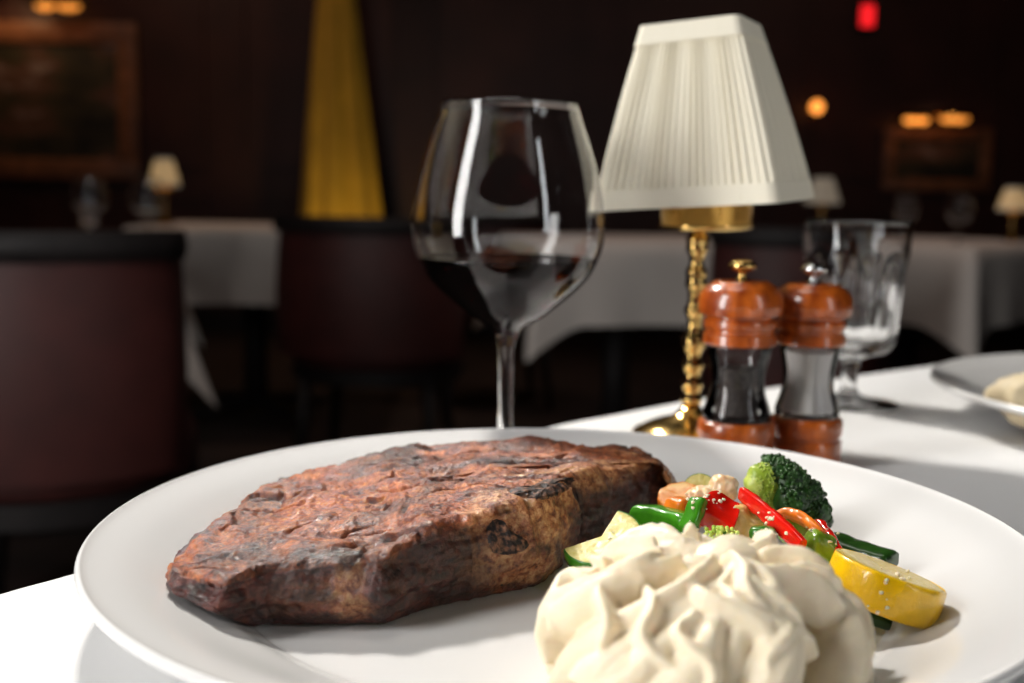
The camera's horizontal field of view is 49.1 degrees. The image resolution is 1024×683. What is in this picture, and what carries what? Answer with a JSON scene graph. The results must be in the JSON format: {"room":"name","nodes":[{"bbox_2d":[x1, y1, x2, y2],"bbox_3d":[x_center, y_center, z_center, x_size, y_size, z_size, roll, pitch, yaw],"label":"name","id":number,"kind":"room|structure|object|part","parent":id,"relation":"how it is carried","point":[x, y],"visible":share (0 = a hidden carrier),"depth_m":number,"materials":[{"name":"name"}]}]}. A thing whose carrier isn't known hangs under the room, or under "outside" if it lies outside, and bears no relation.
{"room":"restaurant","nodes":[
{"label":"restaurant","id":0,"kind":"room"},
{"bbox_2d":[0,0,1023,323],"bbox_3d":[0.526,-1.512,6.902,9.400,3.000,0.118,1,7,0],"label":"wall","id":1,"kind":"structure","parent":0,"point":[225,84],"depth_m":6.85,"materials":[{"name":"brown wood"}]},
{"bbox_2d":[25,0,87,10],"bbox_3d":[-2.693,-2.013,6.696,0.340,0.090,0.218,1,7,0],"label":"lamp","id":2,"kind":"object","parent":1,"relation":"attached to","point":[67,5],"visible":1,"depth_m":6.60,"materials":[{"name":"gold metal"}]},
{"bbox_3d":[-2.764,-1.986,6.625,0.116,0.052,0.050,1,7,0],"label":"bulb","id":3,"kind":"part","parent":2,"relation":"part of","materials":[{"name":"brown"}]},
{"bbox_2d":[25,0,87,6],"bbox_3d":[-2.693,-2.005,6.622,0.340,0.035,0.070,1,7,0],"label":"hood","id":4,"kind":"object","parent":2,"relation":"attached to","point":[37,3],"depth_m":6.59,"materials":[{"name":"gold metal"}]},
{"bbox_3d":[-2.624,-1.983,6.625,0.142,0.052,0.050,1,7,0],"label":"bulb","id":5,"kind":"part","parent":2,"relation":"part of","materials":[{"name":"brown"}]},
{"bbox_2d":[0,21,142,180],"bbox_3d":[-2.914,-1.468,6.837,1.280,0.940,0.065,1,7,0],"label":"painting","id":6,"kind":"object","parent":1,"relation":"attached to","point":[70,100],"visible":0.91,"depth_m":6.83,"materials":[{"name":"paint"}]},
{"bbox_2d":[300,0,381,216],"bbox_3d":[-1.019,-1.321,6.625,1.000,2.600,0.524,1,7,0],"label":"curtain","id":7,"kind":"object","parent":1,"relation":"attached to","point":[340,178],"visible":0.63,"depth_m":6.44,"materials":[{"name":"gold fabric"}]},
{"bbox_2d":[190,309,1023,345],"bbox_3d":[0.502,-0.088,7.037,9.400,0.140,0.020,1,7,0],"label":"baseboard","id":8,"kind":"structure","parent":1,"relation":"attached to","point":[226,321],"depth_m":7.03,"materials":[{"name":"black wood"}]},
{"bbox_2d":[809,101,822,118],"bbox_3d":[1.827,-1.399,6.776,0.080,0.108,0.200,1,7,0],"label":"wall sconce","id":9,"kind":"object","parent":1,"relation":"attached to","point":[816,107],"visible":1,"depth_m":6.70,"materials":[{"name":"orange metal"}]},
{"bbox_3d":[1.827,-1.405,6.711,0.072,0.076,0.072,1,7,0],"label":"bulb","id":10,"kind":"part","parent":9,"relation":"part of","materials":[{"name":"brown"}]},
{"bbox_2d":[855,3,875,29],"bbox_3d":[2.135,-1.961,6.760,0.100,0.150,0.078,1,7,0],"label":"exit light","id":11,"kind":"object","parent":1,"relation":"attached to","point":[865,12],"visible":1,"depth_m":6.73,"materials":[{"name":"red plastic"}]},
{"bbox_2d":[898,110,934,123],"bbox_3d":[2.419,-1.357,6.770,0.200,0.090,0.218,1,7,0],"label":"lamp","id":12,"kind":"object","parent":1,"relation":"attached to","point":[911,117],"visible":1,"depth_m":6.67,"materials":[{"name":"gold metal"}]},
{"bbox_3d":[2.383,-1.329,6.699,0.076,0.052,0.050,1,7,0],"label":"bulb","id":13,"kind":"part","parent":12,"relation":"part of","materials":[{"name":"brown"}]},
{"bbox_2d":[898,113,934,118],"bbox_3d":[2.418,-1.349,6.697,0.200,0.035,0.070,1,7,0],"label":"hood","id":14,"kind":"object","parent":12,"relation":"attached to","point":[901,115],"depth_m":6.67,"materials":[{"name":"gold metal"}]},
{"bbox_3d":[2.453,-1.328,6.699,0.076,0.052,0.050,1,7,0],"label":"bulb","id":15,"kind":"part","parent":12,"relation":"part of","materials":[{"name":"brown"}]},
{"bbox_2d":[880,127,993,191],"bbox_3d":[2.605,-1.115,6.870,0.660,0.380,0.065,1,7,0],"label":"painting","id":16,"kind":"object","parent":1,"relation":"attached to","point":[913,159],"visible":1,"depth_m":6.86,"materials":[{"name":"paint"}]},
{"bbox_2d":[936,109,973,122],"bbox_3d":[2.646,-1.363,6.769,0.200,0.090,0.218,1,7,0],"label":"lamp","id":17,"kind":"object","parent":1,"relation":"attached to","point":[949,116],"visible":1,"depth_m":6.67,"materials":[{"name":"gold metal"}]},
{"bbox_3d":[2.616,-1.335,6.698,0.114,0.052,0.050,1,7,0],"label":"bulb","id":18,"kind":"part","parent":17,"relation":"part of","materials":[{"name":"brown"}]},
{"bbox_2d":[936,112,973,117],"bbox_3d":[2.646,-1.355,6.695,0.200,0.035,0.070,1,7,0],"label":"hood","id":19,"kind":"object","parent":17,"relation":"attached to","point":[939,114],"depth_m":6.67,"materials":[{"name":"gold metal"}]},
{"bbox_3d":[2.676,-1.334,6.698,0.114,0.052,0.050,1,7,0],"label":"bulb","id":20,"kind":"part","parent":17,"relation":"part of","materials":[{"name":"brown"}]},
{"bbox_2d":[5,332,1023,592],"bbox_3d":[0.488,0.689,2.005,9.600,0.100,10.400,1,7,0],"label":"floor","id":21,"kind":"structure","parent":0,"point":[656,373],"depth_m":4.90,"materials":[{"name":"carpet"}]},
{"bbox_2d":[0,229,198,593],"bbox_3d":[-0.865,0.197,2.074,0.591,0.817,0.578,1,7,-1],"label":"dining chair","id":22,"kind":"object","parent":21,"relation":"on","point":[95,416],"visible":0.93,"depth_m":1.83,"materials":[{"name":"red leather"}]},
{"bbox_3d":[-1.062,0.406,2.310,0.073,0.334,0.046,8,10,43],"label":"leg","id":23,"kind":"part","parent":22,"relation":"part of","materials":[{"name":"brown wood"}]},
{"bbox_3d":[-0.855,-0.160,1.844,0.591,0.050,0.215,1,7,-1],"label":"rail","id":24,"kind":"part","parent":22,"relation":"part of","materials":[{"name":"brown wood"}]},
{"bbox_3d":[-0.859,0.045,1.875,0.580,0.365,0.205,1,7,-1],"label":"backrest","id":25,"kind":"part","parent":22,"relation":"part of","materials":[{"name":"red leather"}]},
{"bbox_3d":[-0.865,0.182,2.093,0.536,0.107,0.536,1,7,-1],"label":"seat","id":26,"kind":"part","parent":22,"relation":"part of","materials":[{"name":"red leather"}]},
{"bbox_3d":[-0.867,0.260,2.103,0.536,0.049,0.536,1,7,-1],"label":"seat frame","id":27,"kind":"part","parent":22,"relation":"part of","materials":[{"name":"brown wood"}]},
{"bbox_2d":[190,305,326,424],"bbox_3d":[-1.019,-0.083,4.449,0.756,0.745,0.756,1,7,-2],"label":"dining table","id":28,"kind":"object","parent":21,"relation":"on","point":[256,393],"visible":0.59,"depth_m":4.42,"materials":[{"name":"brown wood"}]},
{"bbox_2d":[123,222,278,305],"bbox_3d":[-1.024,-0.252,4.436,0.922,0.414,0.920,1,7,-2],"label":"tablecloth","id":29,"kind":"object","parent":28,"relation":"on","point":[224,262],"visible":0.34,"depth_m":4.02,"materials":[{"name":"beige fabric"}]},
{"bbox_2d":[149,157,180,224],"bbox_3d":[-1.324,-0.572,4.265,0.114,0.253,0.114,-2,8,-22],"label":"table lamp","id":30,"kind":"object","parent":29,"relation":"on","point":[163,168],"visible":0.76,"depth_m":4.22,"materials":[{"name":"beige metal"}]},
{"bbox_3d":[-1.323,-0.644,4.255,0.111,0.103,0.111,-2,8,-23],"label":"lamp shade","id":31,"kind":"part","parent":30,"relation":"part of","materials":[{"name":"beige fabric"}]},
{"bbox_3d":[-1.325,-0.521,4.271,0.017,0.113,0.016,1,7,0],"label":"stem","id":32,"kind":"part","parent":30,"relation":"part of","materials":[{"name":"gold metal"}]},
{"bbox_2d":[272,214,464,446],"bbox_3d":[-0.422,0.017,3.512,0.591,0.817,0.578,2,7,6],"label":"dining chair","id":33,"kind":"object","parent":21,"relation":"on","point":[357,306],"visible":0.91,"depth_m":3.25,"materials":[{"name":"red leather"}]},
{"bbox_3d":[-0.641,0.270,3.406,0.073,0.334,0.046,-5,10,-39],"label":"leg","id":34,"kind":"part","parent":33,"relation":"part of","materials":[{"name":"brown wood"}]},
{"bbox_3d":[-0.594,0.224,3.769,0.046,0.334,0.073,-5,10,-39],"label":"leg","id":35,"kind":"part","parent":33,"relation":"part of","materials":[{"name":"brown wood"}]},
{"bbox_3d":[-0.434,-0.341,3.283,0.591,0.050,0.215,2,7,6],"label":"rail","id":36,"kind":"part","parent":33,"relation":"part of","materials":[{"name":"brown wood"}]},
{"bbox_3d":[-0.438,-0.136,3.314,0.580,0.365,0.205,2,7,6],"label":"backrest","id":37,"kind":"part","parent":33,"relation":"part of","materials":[{"name":"red leather"}]},
{"bbox_3d":[-0.420,0.002,3.531,0.536,0.107,0.536,2,7,6],"label":"seat","id":38,"kind":"part","parent":33,"relation":"part of","materials":[{"name":"red leather"}]},
{"bbox_3d":[-0.421,0.080,3.541,0.536,0.049,0.536,2,7,6],"label":"seat frame","id":39,"kind":"part","parent":33,"relation":"part of","materials":[{"name":"brown wood"}]},
{"bbox_3d":[-0.244,0.282,3.367,0.046,0.334,0.073,-5,10,-39],"label":"leg","id":40,"kind":"part","parent":33,"relation":"part of","materials":[{"name":"brown wood"}]},
{"bbox_3d":[-0.217,0.235,3.732,0.073,0.334,0.046,-5,10,-39],"label":"leg","id":41,"kind":"part","parent":33,"relation":"part of","materials":[{"name":"brown wood"}]},
{"bbox_2d":[437,312,553,410],"bbox_3d":[-0.074,-0.139,4.751,0.591,0.817,0.578,0,8,-9],"label":"dining chair","id":42,"kind":"object","parent":21,"relation":"on","point":[483,331],"visible":0.05,"depth_m":4.64,"materials":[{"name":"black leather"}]},
{"bbox_3d":[-0.077,-0.154,4.770,0.536,0.107,0.536,0,8,-9],"label":"seat","id":43,"kind":"part","parent":42,"relation":"part of","materials":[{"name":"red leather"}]},
{"bbox_3d":[-0.079,-0.076,4.780,0.536,0.049,0.536,0,8,-9],"label":"seat frame","id":44,"kind":"part","parent":42,"relation":"part of","materials":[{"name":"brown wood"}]},
{"bbox_3d":[0.078,0.073,5.017,0.046,0.334,0.073,6,9,36],"label":"leg","id":45,"kind":"part","parent":42,"relation":"part of","materials":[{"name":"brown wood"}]},
{"bbox_3d":[0.142,0.121,4.657,0.073,0.334,0.046,6,9,36],"label":"leg","id":46,"kind":"part","parent":42,"relation":"part of","materials":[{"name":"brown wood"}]},
{"bbox_2d":[600,326,631,417],"bbox_3d":[0.350,0.028,3.775,0.656,0.745,0.656,-1,8,-12],"label":"dining table","id":47,"kind":"object","parent":21,"relation":"on","point":[615,341],"visible":0.12,"depth_m":3.75,"materials":[{"name":"brown wood"}]},
{"bbox_2d":[473,234,711,361],"bbox_3d":[0.344,-0.170,3.756,0.822,0.354,0.820,-1,8,-12],"label":"tablecloth","id":48,"kind":"object","parent":47,"relation":"on","point":[635,280],"visible":0.28,"depth_m":3.39,"materials":[{"name":"beige fabric"}]},
{"bbox_2d":[704,227,882,397],"bbox_3d":[0.743,0.098,3.040,0.473,0.817,0.462,1,7,0],"label":"dining chair","id":49,"kind":"object","parent":21,"relation":"on","point":[778,253],"visible":0.2,"depth_m":2.82,"materials":[{"name":"red leather"}]},
{"bbox_3d":[0.742,0.162,3.065,0.429,0.049,0.429,1,7,0],"label":"seat frame","id":50,"kind":"part","parent":49,"relation":"part of","materials":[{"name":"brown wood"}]},
{"bbox_3d":[0.744,0.084,3.055,0.429,0.107,0.429,1,7,0],"label":"seat","id":51,"kind":"part","parent":49,"relation":"part of","materials":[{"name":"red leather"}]},
{"bbox_3d":[0.750,-0.264,2.846,0.473,0.050,0.172,1,7,0],"label":"rail","id":52,"kind":"part","parent":49,"relation":"part of","materials":[{"name":"brown wood"}]},
{"bbox_2d":[890,323,920,370],"bbox_3d":[1.430,0.007,4.082,0.836,0.745,0.836,-6,10,-43],"label":"dining table","id":53,"kind":"object","parent":21,"relation":"on","point":[903,355],"visible":0.13,"depth_m":4.04,"materials":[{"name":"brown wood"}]},
{"bbox_2d":[899,236,1023,356],"bbox_3d":[1.422,-0.191,4.058,1.002,0.354,1.000,-6,10,-43],"label":"tablecloth","id":54,"kind":"object","parent":53,"relation":"on","point":[956,292],"visible":0.37,"depth_m":3.52,"materials":[{"name":"beige fabric"}]},
{"bbox_2d":[804,178,840,218],"bbox_3d":[1.111,-0.479,4.019,0.097,0.215,0.097,-2,8,-22],"label":"table lamp","id":55,"kind":"object","parent":54,"relation":"on","point":[825,191],"visible":0.78,"depth_m":3.98,"materials":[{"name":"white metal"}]},
{"bbox_3d":[1.111,-0.436,4.025,0.014,0.096,0.014,1,7,0],"label":"stem","id":56,"kind":"part","parent":55,"relation":"part of","materials":[{"name":"gold metal"}]},
{"bbox_3d":[1.113,-0.540,4.011,0.094,0.087,0.094,-2,8,-23],"label":"lamp shade","id":57,"kind":"part","parent":55,"relation":"part of","materials":[{"name":"beige fabric"}]},
{"bbox_2d":[893,194,918,220],"bbox_3d":[1.397,-0.441,3.973,0.087,0.160,0.087,1,7,0],"label":"wine glass","id":58,"kind":"object","parent":54,"relation":"on","point":[906,207],"visible":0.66,"depth_m":3.94,"materials":[{"name":"white"}]},
{"bbox_2d":[946,195,972,242],"bbox_3d":[1.498,-0.410,3.755,0.087,0.160,0.087,1,7,0],"label":"wine glass","id":59,"kind":"object","parent":54,"relation":"on","point":[959,208],"visible":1,"depth_m":3.72,"materials":[{"name":"white"}]},
{"bbox_2d":[996,187,1023,241],"bbox_3d":[1.778,-0.450,3.971,0.087,0.192,0.087,-2,8,-22],"label":"table lamp","id":60,"kind":"object","parent":54,"relation":"on","point":[1012,199],"visible":1,"depth_m":3.94,"materials":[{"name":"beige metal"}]},
{"bbox_3d":[1.778,-0.505,3.964,0.084,0.078,0.084,-2,8,-23],"label":"lamp shade","id":61,"kind":"part","parent":60,"relation":"part of","materials":[{"name":"beige fabric"}]},
{"bbox_3d":[1.777,-0.411,3.976,0.013,0.086,0.013,1,7,0],"label":"stem","id":62,"kind":"part","parent":60,"relation":"part of","materials":[{"name":"gold metal"}]},
{"bbox_3d":[0.396,0.465,0.431,1.589,0.746,1.352,1,7,0],"label":"dining table","id":63,"kind":"object","parent":21,"relation":"on","visible":0},
{"bbox_2d":[0,365,1023,682],"bbox_3d":[0.475,0.243,0.336,1.895,0.285,1.244,-5,10,-41],"label":"tablecloth","id":64,"kind":"object","parent":63,"relation":"on","point":[967,451],"visible":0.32,"depth_m":0.56,"materials":[{"name":"white fabric"}]},
{"bbox_2d":[411,98,604,427],"bbox_3d":[-0.002,-0.029,0.561,0.096,0.178,0.096,1,7,0],"label":"wine glass","id":65,"kind":"object","parent":64,"relation":"on","point":[508,217],"visible":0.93,"depth_m":0.52,"materials":[{"name":"clear glass"}]},
{"bbox_2d":[74,428,1023,682],"bbox_3d":[0.017,0.067,0.382,0.309,0.036,0.309,1,7,0],"label":"dinner plate","id":66,"kind":"object","parent":64,"relation":"on","point":[120,569],"depth_m":0.34,"materials":[{"name":"white ceramic"}]},
{"bbox_2d":[165,435,676,626],"bbox_3d":[-0.032,0.059,0.406,0.207,0.033,0.125,-5,10,-40],"label":"steak","id":67,"kind":"object","parent":66,"relation":"on","point":[393,533],"visible":0.98,"depth_m":0.36,"materials":[{"name":"brown food"}]},
{"bbox_2d":[563,510,640,566],"bbox_3d":[0.032,0.067,0.365,0.027,0.017,0.019,-4,9,-33],"label":"zucchini slice","id":68,"kind":"object","parent":66,"relation":"on","point":[577,555],"visible":0.42,"depth_m":0.36,"materials":[{"name":"beige food"}]},
{"bbox_2d":[629,504,699,532],"bbox_3d":[0.052,0.061,0.385,0.009,0.010,0.030,-4,9,-35],"label":"bean","id":69,"kind":"object","parent":66,"relation":"on","point":[648,513],"visible":0.62,"depth_m":0.38,"materials":[{"name":"green food"}]},
{"bbox_2d":[657,481,696,504],"bbox_3d":[0.061,0.057,0.407,0.016,0.011,0.014,3,8,14],"label":"carrot piece","id":70,"kind":"object","parent":66,"relation":"on","point":[680,488],"visible":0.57,"depth_m":0.41,"materials":[{"name":"orange food"}]},
{"bbox_2d":[663,496,701,528],"bbox_3d":[0.060,0.059,0.389,0.014,0.011,0.011,-3,8,-26],"label":"carrot piece","id":71,"kind":"object","parent":66,"relation":"on","point":[677,502],"visible":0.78,"depth_m":0.39,"materials":[{"name":"orange food"}]},
{"bbox_2d":[678,497,707,528],"bbox_3d":[0.060,0.058,0.373,0.007,0.011,0.011,7,10,39],"label":"bean","id":72,"kind":"object","parent":66,"relation":"on","point":[696,515],"visible":0.87,"depth_m":0.37,"materials":[{"name":"green food"}]},
{"bbox_2d":[685,473,710,485],"bbox_3d":[0.070,0.055,0.414,0.013,0.013,0.011,3,8,18],"label":"zucchini slice","id":73,"kind":"object","parent":66,"relation":"on","point":[699,478],"visible":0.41,"depth_m":0.41,"materials":[{"name":"yellow food"}]},
{"bbox_2d":[685,485,721,497],"bbox_3d":[0.068,0.055,0.392,0.015,0.009,0.010,1,7,0],"label":"cauliflower piece","id":74,"kind":"object","parent":66,"relation":"on","point":[699,490],"visible":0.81,"depth_m":0.39,"materials":[{"name":"beige food"}]},
{"bbox_2d":[535,522,874,682],"bbox_3d":[0.050,0.071,0.289,0.087,0.042,0.079,1,7,0],"label":"mashed potatoes","id":75,"kind":"object","parent":66,"relation":"on","point":[659,603],"visible":1,"depth_m":0.27,"materials":[{"name":"beige food"}]},
{"bbox_2d":[700,490,739,530],"bbox_3d":[0.069,0.058,0.377,0.014,0.015,0.010,3,8,16],"label":"pepper piece","id":76,"kind":"object","parent":66,"relation":"on","point":[724,514],"visible":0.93,"depth_m":0.37,"materials":[{"name":"red food"}]},
{"bbox_2d":[704,525,739,538],"bbox_3d":[0.068,0.065,0.362,0.011,0.011,0.013,1,7,0],"label":"broccoli floret","id":77,"kind":"object","parent":66,"relation":"on","point":[719,530],"visible":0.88,"depth_m":0.36,"materials":[{"name":"green food"}]},
{"bbox_2d":[709,474,738,499],"bbox_3d":[0.074,0.051,0.394,0.010,0.010,0.010,1,7,0],"label":"cauliflower piece","id":78,"kind":"object","parent":66,"relation":"on","point":[728,484],"visible":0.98,"depth_m":0.39,"materials":[{"name":"beige food"}]},
{"bbox_2d":[732,503,763,537],"bbox_3d":[0.077,0.062,0.381,0.019,0.016,0.012,0,7,-5],"label":"squash piece","id":79,"kind":"object","parent":66,"relation":"on","point":[747,519],"visible":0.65,"depth_m":0.38,"materials":[{"name":"beige food"}]},
{"bbox_2d":[586,491,911,614],"bbox_3d":[0.082,0.062,0.367,0.099,0.020,0.060,5,9,30],"label":"crumbs","id":80,"kind":"object","parent":66,"relation":"on","point":[769,518],"visible":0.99,"depth_m":0.36,"materials":[{"name":"beige"}]},
{"bbox_2d":[749,525,777,538],"bbox_3d":[0.081,0.062,0.361,0.009,0.006,0.007,1,7,0],"label":"pepper piece","id":81,"kind":"object","parent":66,"relation":"on","point":[755,528],"visible":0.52,"depth_m":0.36,"materials":[{"name":"green food"}]},
{"bbox_3d":[0.085,0.058,0.366,0.003,0.013,0.036,-2,8,-22],"label":"red pepper strip","id":82,"kind":"part","parent":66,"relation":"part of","materials":[{"name":"red food"}]},
{"bbox_2d":[743,453,833,527],"bbox_3d":[0.101,0.056,0.410,0.029,0.029,0.028,8,10,44],"label":"broccoli floret","id":83,"kind":"object","parent":66,"relation":"on","point":[779,481],"visible":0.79,"depth_m":0.40,"materials":[{"name":"green food"}]},
{"bbox_2d":[778,519,807,544],"bbox_3d":[0.095,0.064,0.379,0.015,0.014,0.010,-1,8,-11],"label":"pepper piece","id":84,"kind":"object","parent":66,"relation":"on","point":[802,530],"visible":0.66,"depth_m":0.37,"materials":[{"name":"green food"}]},
{"bbox_3d":[0.096,0.060,0.370,0.008,0.008,0.021,-4,9,-35],"label":"carrot strip","id":85,"kind":"part","parent":66,"relation":"part of","materials":[{"name":"orange food"}]},
{"bbox_2d":[804,529,836,562],"bbox_3d":[0.099,0.067,0.362,0.013,0.014,0.009,-1,8,-12],"label":"pepper piece","id":86,"kind":"object","parent":66,"relation":"on","point":[817,541],"visible":0.56,"depth_m":0.36,"materials":[{"name":"green food"}]},
{"bbox_3d":[0.104,0.065,0.367,0.004,0.008,0.021,1,7,-3],"label":"red pepper strip","id":87,"kind":"part","parent":66,"relation":"part of","materials":[{"name":"red food"}]},
{"bbox_3d":[0.117,0.071,0.378,0.012,0.008,0.025,-6,10,-44],"label":"zucchini strip","id":88,"kind":"part","parent":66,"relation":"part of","materials":[{"name":"green food"}]},
{"bbox_3d":[0.105,0.081,0.335,0.017,0.007,0.010,4,8,22],"label":"zucchini strip","id":89,"kind":"part","parent":66,"relation":"part of","materials":[{"name":"green food"}]},
{"bbox_2d":[829,548,946,629],"bbox_3d":[0.112,0.074,0.337,0.035,0.022,0.034,-1,8,-13],"label":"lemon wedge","id":90,"kind":"object","parent":66,"relation":"on","point":[918,602],"visible":0.88,"depth_m":0.32,"materials":[{"name":"yellow food"}]},
{"bbox_2d":[600,15,814,437],"bbox_3d":[0.107,-0.060,0.619,0.101,0.228,0.101,4,8,25],"label":"table lamp","id":91,"kind":"object","parent":64,"relation":"on","point":[704,132],"visible":0.98,"depth_m":0.58,"materials":[{"name":"white fabric"}]},
{"bbox_3d":[0.102,-0.013,0.625,0.015,0.101,0.015,1,7,0],"label":"stem","id":92,"kind":"part","parent":91,"relation":"part of","materials":[{"name":"gold metal"}]},
{"bbox_3d":[0.105,-0.123,0.611,0.101,0.092,0.101,0,8,25],"label":"lamp shade","id":93,"kind":"part","parent":91,"relation":"part of","materials":[{"name":"beige fabric"}]},
{"bbox_2d":[697,260,783,448],"bbox_3d":[0.111,0.012,0.551,0.041,0.104,0.041,1,7,0],"label":"mill","id":94,"kind":"object","parent":64,"relation":"on","point":[741,312],"visible":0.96,"depth_m":0.54,"materials":[{"name":"orange wood"}]},
{"bbox_3d":[0.111,0.020,0.552,0.034,0.037,0.034,1,7,0],"label":"glass","id":95,"kind":"part","parent":94,"relation":"part of","materials":[{"name":"clear glass"}]},
{"bbox_3d":[0.112,-0.035,0.545,0.014,0.010,0.014,1,7,0],"label":"knob","id":96,"kind":"part","parent":94,"relation":"part of","materials":[{"name":"gold metal"}]},
{"bbox_2d":[771,263,852,461],"bbox_3d":[0.150,0.012,0.566,0.040,0.102,0.040,1,7,0],"label":"mill","id":97,"kind":"object","parent":64,"relation":"on","point":[806,419],"visible":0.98,"depth_m":0.56,"materials":[{"name":"orange wood"}]},
{"bbox_3d":[0.150,0.019,0.567,0.032,0.036,0.032,1,7,0],"label":"glass","id":98,"kind":"part","parent":97,"relation":"part of","materials":[{"name":"clear glass"}]},
{"bbox_3d":[0.151,-0.034,0.560,0.013,0.010,0.013,1,7,0],"label":"knob","id":99,"kind":"part","parent":97,"relation":"part of","materials":[{"name":"silver metal"}]},
{"bbox_2d":[804,219,913,411],"bbox_3d":[0.225,-0.019,0.738,0.068,0.121,0.068,-2,8,-19],"label":"water goblet","id":100,"kind":"object","parent":64,"relation":"on","point":[868,258],"visible":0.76,"depth_m":0.71,"materials":[{"name":"clear glass"}]},
{"bbox_2d":[930,353,1023,415],"bbox_3d":[0.423,0.042,0.665,0.330,0.026,0.330,-4,9,-35],"label":"dinner plate","id":101,"kind":"object","parent":64,"relation":"on","point":[968,378],"visible":0.85,"depth_m":0.75,"materials":[{"name":"white ceramic"}]},
{"bbox_2d":[984,373,1023,428],"bbox_3d":[0.304,0.033,0.633,0.067,0.035,0.052,1,7,0],"label":"mound","id":102,"kind":"object","parent":101,"relation":"on","point":[1010,389],"visible":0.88,"depth_m":0.63,"materials":[{"name":"beige food"}]},
{"bbox_3d":[-1.397,0.088,3.090,0.776,0.745,0.776,-1,8,-17],"label":"dining table","id":103,"kind":"object","parent":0,"visible":0},
{"bbox_2d":[185,298,216,406],"bbox_3d":[-1.404,-0.091,3.074,1.103,0.394,1.103,-1,8,-17],"label":"tablecloth","id":104,"kind":"object","parent":103,"relation":"on","point":[196,376],"visible":0.02,"depth_m":2.75,"materials":[{"name":"beige fabric"}]},
{"bbox_2d":[71,178,106,229],"bbox_3d":[-1.094,-0.343,2.902,0.087,0.160,0.087,1,7,0],"label":"wine glass","id":105,"kind":"object","parent":104,"relation":"on","point":[89,196],"visible":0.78,"depth_m":2.87,"materials":[{"name":"white"}]},
{"bbox_2d":[80,213,97,229],"bbox_3d":[-1.165,-0.335,3.085,0.053,0.095,0.053,2,8,9],"label":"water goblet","id":106,"kind":"object","parent":104,"relation":"on","point":[84,221],"visible":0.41,"depth_m":3.07,"materials":[{"name":"clear glass"}]},
{"bbox_2d":[129,178,164,229],"bbox_3d":[-0.924,-0.333,2.843,0.087,0.160,0.087,1,7,0],"label":"wine glass","id":107,"kind":"object","parent":104,"relation":"on","point":[147,196],"visible":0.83,"depth_m":2.81,"materials":[{"name":"white"}]}
]}

